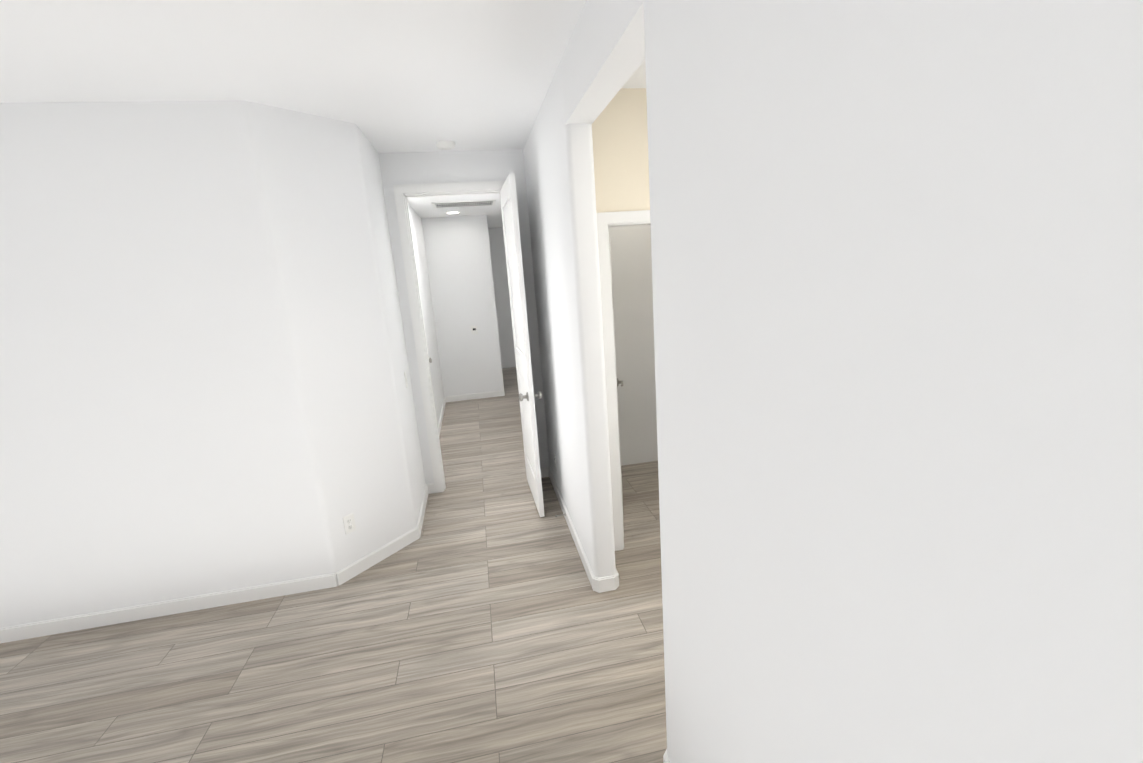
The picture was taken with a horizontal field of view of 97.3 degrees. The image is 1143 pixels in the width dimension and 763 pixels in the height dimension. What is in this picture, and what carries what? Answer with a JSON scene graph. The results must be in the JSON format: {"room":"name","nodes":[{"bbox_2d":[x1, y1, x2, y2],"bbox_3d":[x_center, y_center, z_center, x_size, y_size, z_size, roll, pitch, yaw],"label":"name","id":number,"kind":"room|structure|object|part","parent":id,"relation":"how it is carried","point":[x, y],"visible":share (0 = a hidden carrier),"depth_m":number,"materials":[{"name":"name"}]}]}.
{"room":"empty bedroom","nodes":[
{"label":"empty bedroom","id":0,"kind":"room"},
{"bbox_2d":[0,100,425,627],"bbox_3d":[-2.868,-0.074,3.236,3.330,2.740,1.330,-6,13,-10],"label":"wall","id":1,"kind":"structure","parent":0,"point":[204,365],"depth_m":2.73,"materials":[{"name":"white paint"}]},
{"bbox_2d":[343,513,355,534],"bbox_3d":[-1.390,0.892,3.149,0.008,0.115,0.070,5,16,34],"label":"outlet","id":2,"kind":"object","parent":1,"relation":"attached to","point":[349,523],"visible":1,"depth_m":3.15,"materials":[{"name":"white plastic"}]},
{"bbox_2d":[0,0,645,152],"bbox_3d":[-1.728,-1.721,3.705,6.080,0.100,10.730,-6,13,-10],"label":"ceiling","id":3,"kind":"structure","parent":0,"point":[390,76],"depth_m":2.08,"materials":[{"name":"white paint"}]},
{"bbox_2d":[436,141,454,149],"bbox_3d":[-0.895,-1.679,3.585,0.136,0.042,0.136,-6,13,-10],"label":"smoke detector","id":4,"kind":"object","parent":3,"relation":"attached to","point":[445,145],"visible":1,"depth_m":3.54,"materials":[{"name":"white plastic"}]},
{"bbox_2d":[0,367,666,762],"bbox_3d":[-1.536,1.041,4.338,6.080,0.100,10.730,-6,13,-10],"label":"floor","id":5,"kind":"structure","parent":0,"point":[480,619],"depth_m":2.50,"materials":[{"name":"wood"}]},
{"bbox_2d":[408,204,443,423],"bbox_3d":[-1.938,-0.928,6.680,0.130,2.740,5.270,-6,13,-10],"label":"wall","id":6,"kind":"structure","parent":0,"point":[424,282],"depth_m":6.18,"materials":[{"name":"white paint"}]},
{"bbox_2d":[409,212,438,431],"bbox_3d":[-1.538,-0.478,5.121,0.016,2.506,0.912,-6,13,-10],"label":"door frame","id":7,"kind":"structure","parent":6,"relation":"attached to","point":[423,319],"depth_m":5.51,"materials":[{"name":"white paint"}]},
{"bbox_2d":[407,194,502,227],"bbox_3d":[-0.651,-2.344,6.634,2.680,0.140,5.270,-6,13,-10],"label":"ceiling","id":8,"kind":"structure","parent":0,"point":[422,207],"depth_m":6.10,"materials":[{"name":"white paint"}]},
{"bbox_2d":[431,200,495,207],"bbox_3d":[-1.221,-2.021,5.729,0.700,0.008,0.440,-6,13,-10],"label":"ceiling vent","id":9,"kind":"object","parent":8,"relation":"in","point":[463,204],"visible":1,"depth_m":5.71,"materials":[{"name":"white plastic"}]},
{"bbox_2d":[421,215,503,396],"bbox_3d":[-1.545,-1.085,7.246,0.890,2.740,0.130,-6,13,-10],"label":"wall","id":10,"kind":"structure","parent":0,"point":[458,257],"depth_m":7.17,"materials":[{"name":"white paint"}]},
{"bbox_2d":[471,326,477,334],"bbox_3d":[-1.404,-0.740,7.269,0.090,0.120,0.022,-6,13,-10],"label":"thermostat","id":11,"kind":"object","parent":10,"relation":"attached to","point":[474,330],"visible":1,"depth_m":7.26,"materials":[{"name":"white plastic"}]},
{"bbox_2d":[488,227,515,367],"bbox_3d":[-0.653,-1.684,9.590,1.800,2.740,0.130,-6,13,-10],"label":"wall","id":12,"kind":"structure","parent":0,"point":[501,286],"depth_m":9.40,"materials":[{"name":"white paint"}]},
{"bbox_2d":[378,149,657,486],"bbox_3d":[-0.076,-0.519,4.327,2.630,2.740,0.130,-6,13,-10],"label":"wall","id":13,"kind":"structure","parent":0,"point":[400,168],"depth_m":4.25,"materials":[{"name":"white paint"}]},
{"bbox_2d":[393,181,504,492],"bbox_3d":[-0.832,-0.323,4.218,0.902,2.511,0.162,-6,13,-10],"label":"door frame","id":14,"kind":"structure","parent":13,"relation":"attached to","point":[400,191],"depth_m":3.97,"materials":[{"name":"white paint"}]},
{"bbox_2d":[500,173,544,516],"bbox_3d":[-0.384,-0.239,3.870,0.167,2.425,0.758,-7,13,-11],"label":"entry door","id":15,"kind":"structure","parent":13,"relation":"in","point":[511,232],"depth_m":3.67,"materials":[{"name":"white paint"}]},
{"bbox_3d":[-0.297,0.107,3.640,0.167,0.066,0.066,-7,13,-11],"label":"knob","id":16,"kind":"part","parent":15,"relation":"part of","materials":[{"name":"silver metal"}]},
{"bbox_2d":[592,88,649,212],"bbox_3d":[0.841,-0.317,3.169,1.540,2.740,0.130,-6,13,-10],"label":"wall","id":17,"kind":"structure","parent":0,"point":[620,146],"depth_m":2.78,"materials":[{"name":"beige paint"}]},
{"bbox_2d":[608,228,623,536],"bbox_3d":[0.302,-0.009,3.565,0.130,2.020,0.752,-3,13,6],"label":"closet door","id":18,"kind":"structure","parent":17,"relation":"in","point":[618,382],"depth_m":3.42,"materials":[{"name":"white paint"}]},
{"bbox_3d":[0.330,0.017,3.839,0.130,0.066,0.155,-3,13,6],"label":"knob","id":19,"kind":"part","parent":18,"relation":"part of","materials":[{"name":"silver metal"}]},
{"bbox_2d":[596,210,650,550],"bbox_3d":[0.634,0.044,3.205,0.790,2.050,0.132,-6,13,-10],"label":"door frame","id":20,"kind":"structure","parent":17,"relation":"attached to","point":[629,224],"depth_m":2.97,"materials":[{"name":"white paint"}]},
{"bbox_2d":[523,0,1142,762],"bbox_3d":[0.293,0.062,1.681,0.130,2.740,5.330,-6,13,-10],"label":"wall","id":21,"kind":"structure","parent":0,"point":[898,286],"depth_m":0.66,"materials":[{"name":"white paint"}]},
{"bbox_2d":[0,390,669,762],"bbox_3d":[-1.333,1.162,3.326,5.800,0.087,8.400,-6,13,-10],"label":"baseboard","id":22,"kind":"structure","parent":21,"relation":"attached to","point":[164,608],"depth_m":2.99,"materials":[{"name":"white paint"}]}
]}

